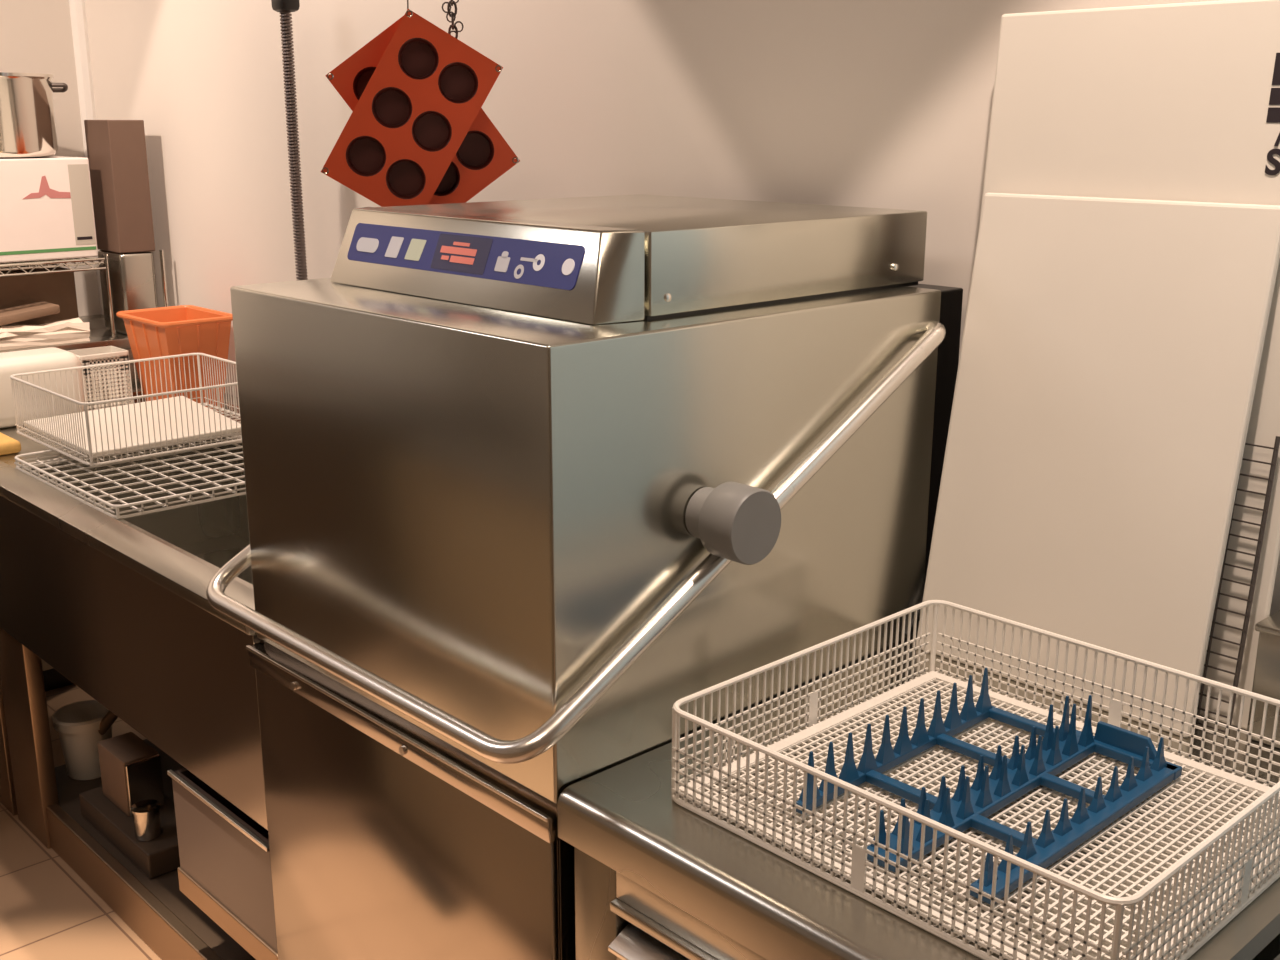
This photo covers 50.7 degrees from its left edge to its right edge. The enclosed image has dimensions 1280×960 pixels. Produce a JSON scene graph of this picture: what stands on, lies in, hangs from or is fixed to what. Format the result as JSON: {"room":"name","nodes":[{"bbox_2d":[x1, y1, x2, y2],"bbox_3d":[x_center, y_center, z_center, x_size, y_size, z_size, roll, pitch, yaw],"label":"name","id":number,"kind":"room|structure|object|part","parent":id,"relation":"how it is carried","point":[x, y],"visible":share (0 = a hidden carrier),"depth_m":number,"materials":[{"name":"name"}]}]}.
{"room":"commercial kitchen","nodes":[
{"label":"commercial kitchen","id":0,"kind":"room"},
{"bbox_2d":[0,0,100,315],"bbox_3d":[-3.183,-0.762,2.838,4.030,3.200,0.100,-14,20,-41],"label":"wall","id":1,"kind":"structure","parent":0,"point":[36,35],"depth_m":4.02,"materials":[{"name":"white paint"}]},
{"bbox_2d":[0,684,161,959],"bbox_3d":[-1.166,1.370,1.181,4.230,0.060,6.000,-14,20,-41],"label":"floor","id":2,"kind":"structure","parent":0,"point":[48,911],"depth_m":2.84,"materials":[{"name":"tile"}]},
{"bbox_2d":[0,314,140,691],"bbox_3d":[-1.871,0.095,3.894,1.018,1.004,0.528,-14,20,-41],"label":"countertop","id":3,"kind":"structure","parent":2,"relation":"on","point":[100,336],"depth_m":3.86,"materials":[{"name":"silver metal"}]},
{"bbox_2d":[0,264,78,324],"bbox_3d":[-1.915,-0.487,3.775,0.580,0.181,0.260,-14,20,-41],"label":"carton","id":4,"kind":"object","parent":3,"relation":"on","point":[59,289],"visible":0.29,"depth_m":3.81,"materials":[{"name":"brown cardboard"}]},
{"bbox_2d":[0,318,89,349],"bbox_3d":[-1.689,-0.396,3.672,0.366,0.058,0.128,-14,20,-41],"label":"paper bag","id":5,"kind":"object","parent":3,"relation":"on","point":[12,336],"visible":0.99,"depth_m":3.67,"materials":[{"name":"white paper"}]},
{"bbox_2d":[0,301,59,325],"bbox_3d":[-1.706,-0.453,3.689,0.200,0.047,0.120,-14,20,-41],"label":"folded cloth","id":6,"kind":"object","parent":5,"relation":"on","point":[10,315],"visible":1,"depth_m":3.67,"materials":[{"name":"brown fabric"}]},
{"bbox_2d":[0,254,115,335],"bbox_3d":[-1.928,-0.490,3.690,0.811,0.231,0.421,-14,20,-41],"label":"wire shelf","id":7,"kind":"object","parent":3,"relation":"on","point":[53,263],"visible":0.7,"depth_m":3.73,"materials":[{"name":"silver metal"}]},
{"bbox_2d":[0,156,97,262],"bbox_3d":[-1.850,-0.739,3.685,0.585,0.270,0.341,-14,20,-41],"label":"carton","id":8,"kind":"object","parent":7,"relation":"on","point":[47,212],"visible":0.92,"depth_m":3.67,"materials":[{"name":"white cardboard"}]},
{"bbox_2d":[0,72,67,158],"bbox_3d":[-1.736,-0.993,3.685,0.312,0.220,0.292,-14,20,-41],"label":"stock pot","id":9,"kind":"object","parent":8,"relation":"on","point":[28,129],"visible":1,"depth_m":3.60,"materials":[{"name":"silver metal"}]},
{"bbox_3d":[-1.603,-1.080,3.716,0.047,0.025,0.054,-14,20,-41],"label":"pot handle","id":10,"kind":"part","parent":9,"relation":"part of","materials":[{"name":"grey metal"}]},
{"bbox_3d":[-1.544,-0.761,3.735,0.055,0.218,0.001,-14,20,-41],"label":"grey panel","id":11,"kind":"part","parent":8,"relation":"part of","materials":[{"name":"beige cardboard"}]},
{"bbox_2d":[77,236,92,239],"bbox_3d":[-1.545,-0.673,3.757,0.042,0.008,0.001,-14,20,-41],"label":"print","id":12,"kind":"object","parent":8,"relation":"on","point":[78,237],"depth_m":3.76,"materials":[{"name":"black"}]},
{"bbox_3d":[-1.496,-0.521,3.810,0.012,0.231,0.012,-14,20,-41],"label":"post","id":13,"kind":"part","parent":7,"relation":"part of","materials":[{"name":"silver metal"}]},
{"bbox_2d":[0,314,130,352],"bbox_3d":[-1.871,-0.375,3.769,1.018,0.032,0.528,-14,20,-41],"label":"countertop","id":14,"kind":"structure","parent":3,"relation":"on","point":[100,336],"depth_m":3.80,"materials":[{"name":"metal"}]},
{"bbox_2d":[98,250,157,334],"bbox_3d":[-1.475,-0.545,3.896,0.098,0.233,0.170,-14,20,-41],"label":"canister","id":15,"kind":"object","parent":3,"relation":"on","point":[132,275],"visible":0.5,"depth_m":3.83,"materials":[{"name":"silver metal"}]},
{"bbox_2d":[84,120,154,252],"bbox_3d":[-1.471,-0.832,3.819,0.103,0.360,0.165,-14,20,-41],"label":"box","id":16,"kind":"object","parent":15,"relation":"on","point":[116,149],"visible":0.94,"depth_m":3.77,"materials":[{"name":"brown cardboard"}]},
{"bbox_2d":[159,250,168,306],"bbox_3d":[-1.362,-0.540,3.872,0.012,0.236,0.012,-14,20,-41],"label":"pipe","id":17,"kind":"object","parent":3,"relation":"on","point":[161,252],"visible":0.66,"depth_m":3.86,"materials":[{"name":"silver metal"}]},
{"bbox_2d":[0,388,277,959],"bbox_3d":[-0.947,0.384,3.074,0.800,0.870,1.902,-14,20,-41],"label":"table","id":18,"kind":"object","parent":2,"relation":"on","point":[121,609],"visible":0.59,"depth_m":2.54,"materials":[{"name":"grey metal"}]},
{"bbox_3d":[-1.513,0.378,3.144,0.030,0.845,0.105,-14,20,-41],"label":"panel","id":19,"kind":"part","parent":18,"relation":"part of","materials":[{"name":"silver metal"}]},
{"bbox_2d":[0,433,20,454],"bbox_3d":[-1.534,-0.090,3.180,0.080,0.030,0.210,-14,20,-41],"label":"sponge","id":20,"kind":"object","parent":18,"relation":"on","point":[8,445],"visible":1,"depth_m":3.12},
{"bbox_3d":[-1.392,0.430,3.035,0.038,0.800,0.185,-14,20,-41],"label":"leg","id":21,"kind":"part","parent":18,"relation":"part of","materials":[{"name":"gold metal"}]},
{"bbox_2d":[0,347,84,428],"bbox_3d":[-1.599,-0.231,3.426,0.330,0.174,0.160,-14,20,-41],"label":"tub","id":22,"kind":"object","parent":18,"relation":"on","point":[50,358],"visible":0.69,"depth_m":3.40,"materials":[{"name":"beige plastic"}]},
{"bbox_2d":[52,700,111,779],"bbox_3d":[-1.310,0.619,3.197,0.138,0.155,0.138,-14,20,-41],"label":"bucket","id":23,"kind":"object","parent":18,"relation":"on","point":[77,724],"visible":0.73,"depth_m":3.16,"materials":[{"name":"beige plastic"}]},
{"bbox_2d":[68,346,133,411],"bbox_3d":[-1.447,-0.268,3.607,0.131,0.155,0.116,-14,20,-41],"label":"basket","id":24,"kind":"object","parent":18,"relation":"on","point":[106,354],"visible":0.43,"depth_m":3.58,"materials":[{"name":"beige plastic"}]},
{"bbox_2d":[79,786,179,878],"bbox_3d":[-1.072,0.744,2.922,0.140,0.056,0.360,-14,20,-41],"label":"crate","id":25,"kind":"object","parent":18,"relation":"on","point":[159,856],"visible":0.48,"depth_m":2.85,"materials":[{"name":"brown"}]},
{"bbox_2d":[98,732,164,816],"bbox_3d":[-1.109,0.641,2.943,0.080,0.130,0.150,-14,20,-41],"label":"square container","id":26,"kind":"object","parent":25,"relation":"on","point":[130,768],"visible":0.96,"depth_m":2.90,"materials":[{"name":"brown metal"}]},
{"bbox_3d":[-1.061,0.655,2.894,0.076,0.120,0.008,-14,20,-41],"label":"plate","id":27,"kind":"part","parent":26,"relation":"part of","materials":[{"name":"black metal"}]},
{"bbox_2d":[131,799,161,840],"bbox_3d":[-1.026,0.708,2.808,0.058,0.070,0.058,-14,20,-41],"label":"tin can","id":28,"kind":"object","parent":25,"relation":"on","point":[146,813],"visible":1,"depth_m":2.79,"materials":[{"name":"silver metal"}]},
{"bbox_2d":[14,432,245,518],"bbox_3d":[-1.020,-0.032,2.969,0.506,0.028,0.559,-14,20,-41],"label":"wire tray","id":29,"kind":"object","parent":18,"relation":"on","point":[24,465],"visible":0.48,"depth_m":2.88,"materials":[{"name":"white metal"}]},
{"bbox_3d":[-1.012,0.063,2.617,0.006,0.025,0.006,7,16,23],"label":"corner post","id":30,"kind":"part","parent":29,"relation":"part of","materials":[{"name":"white metal"}]},
{"bbox_2d":[10,353,241,465],"bbox_3d":[-1.159,-0.179,3.193,0.481,0.139,0.456,-14,20,-41],"label":"wire basket","id":31,"kind":"object","parent":29,"relation":"on","point":[13,377],"visible":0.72,"depth_m":3.07,"materials":[{"name":"white metal"}]},
{"bbox_3d":[-1.478,-0.179,3.195,0.006,0.136,0.006,-5,16,-20],"label":"corner post","id":32,"kind":"part","parent":31,"relation":"part of","materials":[{"name":"white metal"}]},
{"bbox_3d":[-1.178,-0.096,2.886,0.006,0.136,0.006,-5,16,-20],"label":"corner post","id":33,"kind":"part","parent":31,"relation":"part of","materials":[{"name":"white metal"}]},
{"bbox_3d":[-1.159,-0.116,3.210,0.481,0.006,0.456,-14,20,-41],"label":"frame","id":34,"kind":"part","parent":31,"relation":"part of","materials":[{"name":"white metal"}]},
{"bbox_2d":[23,396,240,456],"bbox_3d":[-1.178,-0.133,3.191,0.400,0.022,0.415,-14,20,-41],"label":"board","id":35,"kind":"object","parent":31,"relation":"in","point":[182,398],"visible":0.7,"depth_m":3.15,"materials":[{"name":"beige plastic"}]},
{"bbox_3d":[-1.141,-0.260,3.501,0.006,0.136,0.006,-5,16,-20],"label":"corner post","id":36,"kind":"part","parent":31,"relation":"part of","materials":[{"name":"white metal"}]},
{"bbox_3d":[-1.004,0.873,2.726,0.025,0.105,1.298,-14,20,-41],"label":"kick rail","id":37,"kind":"part","parent":18,"relation":"part of","materials":[{"name":"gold metal"}]},
{"bbox_2d":[55,739,255,959],"bbox_3d":[-0.782,0.778,2.930,0.599,0.013,1.318,-14,20,-41],"label":"shelf","id":38,"kind":"object","parent":18,"relation":"attached to","point":[163,891],"depth_m":2.76,"materials":[{"name":"brown"}]},
{"bbox_2d":[116,305,232,409],"bbox_3d":[-1.230,-0.320,3.612,0.219,0.253,0.294,-14,20,-41],"label":"bin","id":39,"kind":"object","parent":18,"relation":"on","point":[182,329],"visible":0.84,"depth_m":3.54,"materials":[{"name":"orange plastic"}]},
{"bbox_2d":[167,768,277,952],"bbox_3d":[-0.570,0.607,2.419,0.396,0.194,0.360,-14,20,-41],"label":"drawer","id":40,"kind":"object","parent":18,"relation":"on","point":[224,854],"depth_m":2.29,"materials":[{"name":"silver metal"}]},
{"bbox_2d":[271,0,307,280],"bbox_3d":[-0.778,-0.615,3.077,0.070,1.100,0.070,-14,20,-41],"label":"pole","id":41,"kind":"object","parent":18,"relation":"on","point":[285,7],"visible":0.65,"depth_m":3.03,"materials":[{"name":"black metal"}]},
{"bbox_2d":[206,194,962,959],"bbox_3d":[-0.075,0.347,2.037,0.868,1.479,0.872,-14,20,-41],"label":"dishwasher","id":42,"kind":"object","parent":2,"relation":"on","point":[527,482],"visible":0.87,"depth_m":1.68,"materials":[{"name":"silver metal"}]},
{"bbox_3d":[-0.339,0.686,1.888,0.012,0.700,0.702,-14,20,-41],"label":"panel","id":43,"kind":"part","parent":42,"relation":"part of","materials":[{"name":"silver metal"}]},
{"bbox_3d":[-0.238,-0.291,1.735,0.023,0.051,0.493,-14,20,-41],"label":"control panel","id":44,"kind":"part","parent":42,"relation":"part of","materials":[{"name":"blue plastic"}]},
{"bbox_3d":[-0.122,-0.013,1.895,0.739,0.409,0.769,-14,20,-41],"label":"handle","id":45,"kind":"part","parent":42,"relation":"part of","materials":[{"name":"silver metal"}]},
{"bbox_2d":[230,278,940,803],"bbox_3d":[-0.079,-0.012,1.937,0.700,0.525,0.700,-14,20,-41],"label":"hood","id":46,"kind":"object","parent":42,"relation":"attached to","point":[472,502],"depth_m":1.64,"materials":[{"name":"silver metal"}]},
{"bbox_3d":[0.394,-0.190,1.833,0.038,0.047,0.089,7,16,23],"label":"arm","id":47,"kind":"part","parent":42,"relation":"part of","materials":[{"name":"silver metal"}]},
{"bbox_2d":[557,642,1279,959],"bbox_3d":[0.420,0.763,1.663,0.806,0.870,0.657,-14,20,-41],"label":"countertop","id":48,"kind":"structure","parent":2,"relation":"on","point":[656,879],"depth_m":1.42,"materials":[{"name":"grey metal"}]},
{"bbox_3d":[0.140,0.551,1.334,0.036,0.023,0.475,-14,20,-41],"label":"drawer handle","id":49,"kind":"part","parent":48,"relation":"part of","materials":[{"name":"silver metal"}]},
{"bbox_3d":[0.421,0.743,1.656,0.768,0.712,0.634,-14,20,-41],"label":"cabinet frame","id":50,"kind":"part","parent":48,"relation":"part of","materials":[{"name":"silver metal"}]},
{"bbox_2d":[671,600,1279,959],"bbox_3d":[0.394,0.306,1.466,0.507,0.113,0.539,-14,20,-41],"label":"dish rack","id":51,"kind":"object","parent":48,"relation":"on","point":[1238,880],"visible":0.84,"depth_m":1.43,"materials":[{"name":"white plastic"}]},
{"bbox_3d":[0.039,0.301,1.489,0.006,0.110,0.006,7,16,23],"label":"corner post","id":52,"kind":"part","parent":51,"relation":"part of","materials":[{"name":"white metal"}]},
{"bbox_3d":[0.394,0.216,1.811,0.006,0.110,0.006,-5,16,-20],"label":"corner post","id":53,"kind":"part","parent":51,"relation":"part of","materials":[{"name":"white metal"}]},
{"bbox_2d":[796,668,1181,904],"bbox_3d":[0.380,0.311,1.467,0.404,0.072,0.246,-14,20,-41],"label":"insert","id":54,"kind":"object","parent":51,"relation":"in","point":[1060,748],"visible":0.87,"depth_m":1.48,"materials":[{"name":"teal plastic"}]},
{"bbox_3d":[0.303,0.318,1.560,0.368,0.012,0.012,-14,20,-41],"label":"rail","id":55,"kind":"part","parent":54,"relation":"part of","materials":[{"name":"teal plastic"}]},
{"bbox_3d":[0.379,0.343,1.466,0.390,0.012,0.040,-14,20,-41],"label":"rail","id":56,"kind":"part","parent":54,"relation":"part of","materials":[{"name":"teal plastic"}]},
{"bbox_3d":[0.461,0.360,1.403,0.380,0.012,0.026,-14,20,-41],"label":"rail","id":57,"kind":"part","parent":54,"relation":"part of","materials":[{"name":"teal plastic"}]},
{"bbox_3d":[0.565,0.307,1.559,0.011,0.034,0.086,-14,20,-41],"label":"plate","id":58,"kind":"part","parent":54,"relation":"part of","materials":[{"name":"teal plastic"}]},
{"bbox_3d":[0.394,0.400,1.122,0.006,0.110,0.006,-5,16,-20],"label":"corner post","id":59,"kind":"part","parent":51,"relation":"part of","materials":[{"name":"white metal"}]},
{"bbox_2d":[916,193,1279,736],"bbox_3d":[0.572,-0.038,1.746,0.115,0.635,0.402,-14,20,-41],"label":"cutting board","id":60,"kind":"object","parent":48,"relation":"on","point":[1112,348],"visible":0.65,"depth_m":1.72,"materials":[{"name":"white plastic"}]},
{"bbox_2d":[979,0,1279,729],"bbox_3d":[0.622,-0.158,1.744,0.072,0.868,0.462,-14,20,-41],"label":"board","id":61,"kind":"object","parent":48,"relation":"on","point":[1175,101],"visible":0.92,"depth_m":1.66,"materials":[{"name":"white plastic"}]},
{"bbox_2d":[1196,436,1279,734],"bbox_3d":[0.617,0.097,1.751,0.048,0.369,0.358,-14,20,-41],"label":"grid","id":62,"kind":"object","parent":48,"relation":"on","point":[1270,479],"visible":0.27,"depth_m":1.63,"materials":[{"name":"grey metal"}]},
{"bbox_2d":[1246,610,1279,747],"bbox_3d":[0.833,0.251,1.606,0.108,0.150,0.174,-14,20,-41],"label":"steel container","id":63,"kind":"object","parent":48,"relation":"on","point":[1266,681],"visible":0.86,"depth_m":1.62,"materials":[{"name":"grey metal"}]},
{"bbox_2d":[85,0,1279,615],"bbox_3d":[0.342,-0.567,2.127,0.100,3.200,6.000,-14,20,-41],"label":"wall","id":64,"kind":"structure","parent":0,"point":[887,104],"depth_m":2.47,"materials":[{"name":"white paint"}]},
{"bbox_2d":[69,0,103,314],"bbox_3d":[-1.679,-1.589,4.008,0.068,2.200,0.068,-14,20,-41],"label":"trim","id":65,"kind":"structure","parent":64,"relation":"attached to","point":[77,7],"depth_m":4.07,"materials":[{"name":"white"}]},
{"bbox_3d":[-1.161,-1.780,0.341,4.230,0.060,6.000,-14,20,-41],"label":"ceiling","id":66,"kind":"structure","parent":0,"visible":0},
{"bbox_3d":[-0.341,-2.151,1.897,0.080,0.022,0.080,-14,20,-41],"label":"ceiling plate","id":67,"kind":"object","parent":66,"relation":"attached to","visible":0},
{"bbox_2d":[442,0,463,37],"bbox_3d":[-0.318,-1.446,2.097,0.036,1.458,0.021,-14,20,-41],"label":"hanging chain","id":68,"kind":"object","parent":67,"relation":"hanging from","point":[452,15],"visible":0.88,"depth_m":2.27,"materials":[{"name":"grey metal"}]},
{"bbox_2d":[325,16,519,204],"bbox_3d":[-0.372,-0.623,2.330,0.325,0.352,0.037,-2,15,-9],"label":"mold","id":69,"kind":"object","parent":68,"relation":"hanging from","point":[483,155],"depth_m":2.35,"materials":[{"name":"rubber"}]},
{"bbox_3d":[-0.370,-1.460,2.067,0.037,1.416,0.004,-14,20,-41],"label":"wire","id":70,"kind":"object","parent":67,"relation":"hanging from","visible":0},
{"bbox_2d":[321,9,502,206],"bbox_3d":[-0.386,-0.610,2.286,0.310,0.354,0.037,-2,15,-9],"label":"mold","id":71,"kind":"object","parent":70,"relation":"hanging from","point":[428,87],"depth_m":2.28,"materials":[{"name":"rubber"}]}
]}

